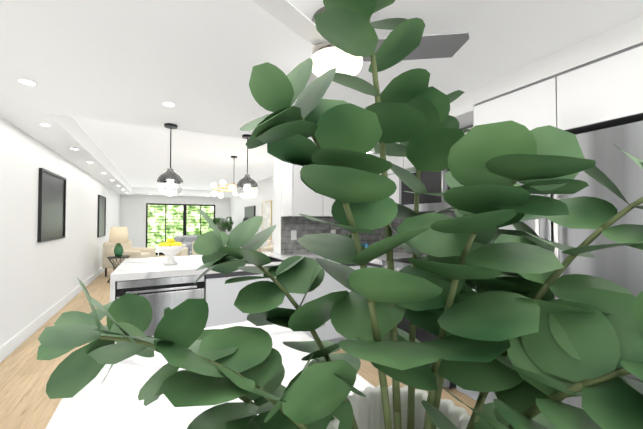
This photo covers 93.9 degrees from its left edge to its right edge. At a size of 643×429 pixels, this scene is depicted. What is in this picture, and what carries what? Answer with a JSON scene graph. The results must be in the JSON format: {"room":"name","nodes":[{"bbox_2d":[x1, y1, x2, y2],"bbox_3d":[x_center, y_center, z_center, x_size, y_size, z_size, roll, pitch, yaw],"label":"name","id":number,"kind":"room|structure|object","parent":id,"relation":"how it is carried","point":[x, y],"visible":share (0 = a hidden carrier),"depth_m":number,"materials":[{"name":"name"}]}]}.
{"room":"kitchen","nodes":[
{"label":"kitchen","id":0,"kind":"room"},
{"bbox_2d":[0,116,119,345],"bbox_3d":[-3.812,0.099,4.165,0.150,2.600,15.700,1,-1,-28],"label":"wall","id":1,"kind":"structure","parent":0,"point":[37,279],"depth_m":3.59,"materials":[{"name":"white paint"}]},
{"bbox_2d":[37,168,65,241],"bbox_3d":[-3.683,-0.106,4.125,0.034,0.910,1.060,1,-1,-28],"label":"picture","id":2,"kind":"object","parent":1,"relation":"attached to","point":[51,205],"visible":1,"depth_m":4.03,"materials":[{"name":"black"}]},
{"bbox_2d":[0,267,104,362],"bbox_3d":[-2.023,1.352,5.097,3.910,0.135,15.400,1,-1,-28],"label":"baseboard","id":3,"kind":"structure","parent":1,"relation":"attached to","point":[12,344],"depth_m":3.66,"materials":[{"name":"white wood"}]},
{"bbox_2d":[97,195,105,236],"bbox_3d":[-5.500,0.044,7.517,0.034,1.010,0.960,1,-1,-28],"label":"picture","id":4,"kind":"object","parent":1,"relation":"attached to","point":[101,225],"visible":1,"depth_m":7.46,"materials":[{"name":"black"}]},
{"bbox_2d":[72,117,273,190],"bbox_3d":[-3.384,-1.077,7.692,3.910,0.100,9.630,1,-1,-28],"label":"ceiling","id":5,"kind":"structure","parent":0,"point":[137,155],"depth_m":5.46,"materials":[{"name":"white paint"}]},
{"bbox_2d":[211,156,255,197],"bbox_3d":[-1.613,-0.695,5.530,0.803,0.755,0.815,1,-1,-28],"label":"chandelier","id":6,"kind":"object","parent":5,"relation":"hanging from","point":[222,183],"visible":0.56,"depth_m":5.40,"materials":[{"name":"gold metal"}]},
{"bbox_2d":[120,194,229,247],"bbox_3d":[-5.692,0.263,11.976,3.910,2.600,0.150,1,-1,-28],"label":"wall","id":7,"kind":"structure","parent":0,"point":[133,213],"depth_m":11.33,"materials":[{"name":"white paint"}]},
{"bbox_2d":[146,203,214,254],"bbox_3d":[-5.582,0.573,12.017,2.510,1.980,0.070,1,-1,-28],"label":"window","id":8,"kind":"structure","parent":7,"relation":"in","point":[164,222],"depth_m":11.87,"materials":[{"name":"glass"}]},
{"bbox_2d":[0,255,475,428],"bbox_3d":[-1.494,1.475,5.378,5.510,0.100,15.800,1,-1,-28],"label":"floor","id":9,"kind":"structure","parent":0,"point":[26,402],"depth_m":2.50,"materials":[{"name":"brown wood"}]},
{"bbox_2d":[107,255,129,282],"bbox_3d":[-4.397,1.177,6.496,0.420,0.538,0.420,1,-1,-28],"label":"side table","id":10,"kind":"object","parent":9,"relation":"on","point":[110,258],"visible":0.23,"depth_m":6.43,"materials":[{"name":"black metal"}]},
{"bbox_2d":[108,227,128,256],"bbox_3d":[-4.397,0.587,6.508,0.370,0.640,0.370,1,-1,-28],"label":"table lamp","id":11,"kind":"object","parent":10,"relation":"on","point":[118,235],"visible":1,"depth_m":6.41,"materials":[{"name":"beige fabric"}]},
{"bbox_2d":[102,240,155,276],"bbox_3d":[-4.713,1.047,7.407,0.850,0.840,0.850,0,-1,-3],"label":"armchair","id":12,"kind":"object","parent":9,"relation":"on","point":[131,252],"visible":0.46,"depth_m":7.01,"materials":[{"name":"beige fabric"}]},
{"bbox_2d":[175,247,187,255],"bbox_3d":[-2.151,0.965,4.893,0.590,0.901,0.515,-1,-2,42],"label":"dining chair","id":13,"kind":"object","parent":9,"relation":"on","point":[184,252],"visible":0.06,"depth_m":4.59,"materials":[{"name":"beige fabric"}]},
{"bbox_2d":[192,241,198,254],"bbox_3d":[-2.214,0.989,6.033,0.515,0.901,0.590,-1,-2,42],"label":"dining chair","id":14,"kind":"object","parent":9,"relation":"on","point":[194,252],"visible":0.08,"depth_m":5.95,"materials":[{"name":"beige fabric"}]},
{"bbox_2d":[46,321,374,428],"bbox_3d":[0.079,0.855,0.112,0.640,0.920,2.210,1,-1,-28],"label":"table","id":15,"kind":"object","parent":9,"relation":"on","point":[111,401],"visible":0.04,"depth_m":0.66,"materials":[{"name":"white"}]},
{"bbox_2d":[37,0,642,428],"bbox_3d":[0.028,0.068,0.220,0.444,0.657,0.402,1,-1,-28],"label":"potted plant","id":16,"kind":"object","parent":15,"relation":"on","point":[521,342],"visible":1,"depth_m":0.19,"materials":[{"name":"green plant"}]},
{"bbox_2d":[208,217,233,245],"bbox_3d":[-3.661,0.810,10.960,0.987,1.462,1.065,1,-1,-28],"label":"palm plant","id":17,"kind":"object","parent":9,"relation":"on","point":[218,221],"visible":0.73,"depth_m":10.88,"materials":[{"name":"green plant"}]},
{"bbox_2d":[194,264,305,332],"bbox_3d":[-0.711,0.960,2.972,0.903,0.830,0.600,1,-1,-28],"label":"base cabinet","id":18,"kind":"object","parent":9,"relation":"on","point":[220,296],"depth_m":2.58,"materials":[{"name":"wood"}]},
{"bbox_2d":[116,275,204,336],"bbox_3d":[-1.373,0.934,2.591,0.614,0.866,0.568,1,-1,-28],"label":"dishwasher","id":19,"kind":"object","parent":18,"relation":"in","point":[160,295],"visible":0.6,"depth_m":2.34,"materials":[{"name":"silver metal"}]},
{"bbox_2d":[155,238,185,264],"bbox_3d":[-1.370,0.331,2.723,0.260,0.234,0.260,1,-1,-28],"label":"fruit bowl","id":20,"kind":"object","parent":18,"relation":"on","point":[170,248],"visible":1,"depth_m":2.67,"materials":[{"name":"white ceramic"}]},
{"bbox_2d":[246,252,292,263],"bbox_3d":[-0.732,0.484,3.197,0.716,0.050,1.040,1,-1,-28],"label":"countertop","id":21,"kind":"structure","parent":18,"relation":"on","point":[275,259],"depth_m":3.21,"materials":[{"name":"white stone"}]},
{"bbox_2d":[256,246,273,252],"bbox_3d":[-1.011,0.967,4.956,0.515,0.901,0.590,-1,-2,42],"label":"dining chair","id":22,"kind":"object","parent":9,"relation":"on","point":[268,249],"visible":0.15,"depth_m":4.77,"materials":[{"name":"beige fabric"}]},
{"bbox_2d":[306,260,359,342],"bbox_3d":[0.010,0.968,3.357,0.732,0.830,0.600,1,-1,-28],"label":"base cabinet","id":23,"kind":"object","parent":9,"relation":"on","point":[327,332],"depth_m":3.05,"materials":[{"name":"wood"}]},
{"bbox_2d":[382,256,455,388],"bbox_3d":[1.035,0.887,2.777,0.695,0.928,0.766,1,-1,-28],"label":"range","id":24,"kind":"object","parent":9,"relation":"on","point":[422,335],"visible":0.15,"depth_m":2.67,"materials":[{"name":"black"}]},
{"bbox_2d":[456,289,478,400],"bbox_3d":[1.309,0.947,2.361,0.614,0.830,0.216,1,-1,-28],"label":"base cabinet","id":25,"kind":"object","parent":9,"relation":"on","point":[474,395],"depth_m":2.23,"materials":[{"name":"white wood"}]},
{"bbox_2d":[367,258,398,265],"bbox_3d":[0.832,0.531,3.277,0.600,0.040,0.286,1,-1,-28],"label":"countertop","id":26,"kind":"structure","parent":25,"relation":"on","point":[369,263],"depth_m":3.12,"materials":[{"name":"white stone"}]},
{"bbox_2d":[479,120,642,408],"bbox_3d":[1.551,0.467,1.765,0.732,1.765,0.956,1,-1,-28],"label":"fridge","id":27,"kind":"object","parent":9,"relation":"on","point":[622,266],"visible":0.04,"depth_m":1.44,"materials":[{"name":"grey metal"}]},
{"bbox_3d":[-3.951,1.497,9.110,1.900,0.012,3.700,1,-1,-28],"label":"rug","id":28,"kind":"object","parent":9,"relation":"on","visible":0},
{"bbox_2d":[174,235,197,255],"bbox_3d":[-4.141,1.108,10.151,0.850,0.807,1.350,-1,-1,27],"label":"sofa","id":29,"kind":"object","parent":28,"relation":"on","point":[187,240],"visible":0.15,"depth_m":9.75,"materials":[{"name":"grey fabric"}]},
{"bbox_2d":[229,175,404,253],"bbox_3d":[-0.238,0.139,6.078,0.162,2.600,15.700,1,-1,-28],"label":"wall","id":30,"kind":"structure","parent":0,"point":[239,204],"depth_m":9.05,"materials":[{"name":"white paint"}]},
{"bbox_2d":[244,206,255,218],"bbox_3d":[-2.352,0.077,9.826,0.051,0.680,1.200,1,-1,-28],"label":"wall-mounted tv","id":31,"kind":"object","parent":30,"relation":"attached to","point":[250,212],"visible":0.46,"depth_m":9.65,"materials":[{"name":"black"}]},
{"bbox_2d":[262,201,271,239],"bbox_3d":[-1.516,0.160,8.281,0.034,1.040,0.820,1,-1,-28],"label":"print","id":32,"kind":"object","parent":30,"relation":"attached to","point":[267,214],"visible":0.71,"depth_m":8.21,"materials":[{"name":"paper"}]},
{"bbox_2d":[281,212,456,255],"bbox_3d":[0.581,0.204,2.959,1.360,0.499,1.930,1,-1,-28],"label":"tile backsplash","id":33,"kind":"structure","parent":30,"relation":"attached to","point":[294,229],"depth_m":3.64,"materials":[{"name":"grey tile"}]},
{"bbox_2d":[367,153,380,174],"bbox_3d":[0.535,-0.340,3.514,0.272,0.725,0.272,1,-1,-28],"label":"upper cabinet","id":34,"kind":"object","parent":30,"relation":"attached to","point":[375,154],"depth_m":3.48,"materials":[{"name":"grey"}]},
{"bbox_2d":[386,155,424,214],"bbox_3d":[0.933,-0.359,3.394,0.320,0.734,0.312,1,-1,-28],"label":"upper cabinet","id":35,"kind":"object","parent":30,"relation":"attached to","point":[395,160],"depth_m":3.29,"materials":[{"name":"grey"}]},
{"bbox_2d":[401,126,468,168],"bbox_3d":[1.194,-0.608,2.911,0.320,0.257,0.786,1,-1,-28],"label":"upper cabinet","id":36,"kind":"object","parent":30,"relation":"attached to","point":[408,164],"depth_m":3.13,"materials":[{"name":"grey"}]},
{"bbox_2d":[399,167,453,212],"bbox_3d":[1.144,-0.250,2.876,0.432,0.445,0.776,1,-1,-28],"label":"microwave","id":37,"kind":"object","parent":36,"relation":"attached to","point":[433,182],"visible":0.4,"depth_m":2.79,"materials":[{"name":"black"}]},
{"bbox_2d":[469,43,642,133],"bbox_3d":[1.458,-0.633,1.773,0.290,0.335,1.026,1,-1,-28],"label":"upper cabinet","id":38,"kind":"object","parent":30,"relation":"attached to","point":[603,92],"depth_m":1.60,"materials":[{"name":"white"}]},
{"bbox_2d":[274,157,367,265],"bbox_3d":[0.067,0.094,3.922,1.360,2.600,0.250,1,-1,-28],"label":"wall","id":39,"kind":"structure","parent":0,"point":[277,204],"depth_m":3.59,"materials":[{"name":"white paint"}]},
{"bbox_2d":[281,161,324,214],"bbox_3d":[-0.226,-0.358,3.440,0.380,0.734,0.320,1,-1,-28],"label":"upper cabinet","id":40,"kind":"object","parent":39,"relation":"attached to","point":[297,198],"depth_m":3.29,"materials":[{"name":"grey"}]},
{"bbox_2d":[325,196,334,214],"bbox_3d":[0.109,-0.355,3.619,0.380,0.734,0.320,1,-1,-28],"label":"upper cabinet","id":41,"kind":"object","parent":39,"relation":"attached to","point":[329,202],"depth_m":3.42,"materials":[{"name":"grey"}]},
{"bbox_2d":[0,0,642,197],"bbox_3d":[-2.023,-1.020,5.147,3.910,0.320,15.400,1,-1,-28],"label":"ceiling","id":42,"kind":"structure","parent":0,"point":[135,62],"depth_m":1.75,"materials":[{"name":"white paint"}]},
{"bbox_2d":[17,78,36,85],"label":"recessed light","id":43,"kind":"object","parent":42,"relation":"in","point":[33,83],"depth_m":2.09,"materials":[{"name":"white"}]},
{"bbox_2d":[162,102,175,106],"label":"recessed light","id":44,"kind":"object","parent":42,"relation":"in","point":[170,104],"depth_m":2.48,"materials":[{"name":"white"}]},
{"bbox_2d":[156,123,183,196],"bbox_3d":[-1.521,-0.542,3.023,0.250,0.725,0.250,1,-1,-28],"label":"pendant light","id":45,"kind":"object","parent":42,"relation":"hanging from","point":[169,182],"visible":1,"depth_m":2.95,"materials":[{"name":"black metal"}]},
{"bbox_2d":[236,134,257,198],"bbox_3d":[-0.842,-0.534,3.409,0.250,0.725,0.250,1,-1,-28],"label":"pendant light","id":46,"kind":"object","parent":42,"relation":"hanging from","point":[247,186],"visible":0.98,"depth_m":3.33,"materials":[{"name":"black metal"}]},
{"bbox_2d":[252,0,468,98],"bbox_3d":[-0.007,-0.810,1.527,1.052,0.252,0.985,1,-1,-28],"label":"fan","id":47,"kind":"object","parent":42,"relation":"hanging from","point":[326,56],"visible":0.5,"depth_m":1.35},
{"bbox_2d":[369,15,642,152],"bbox_3d":[1.761,-0.857,1.571,0.610,0.176,5.531,1,-1,-28],"label":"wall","id":48,"kind":"structure","parent":0,"point":[624,36],"depth_m":1.74,"materials":[{"name":"white paint"}]}
]}

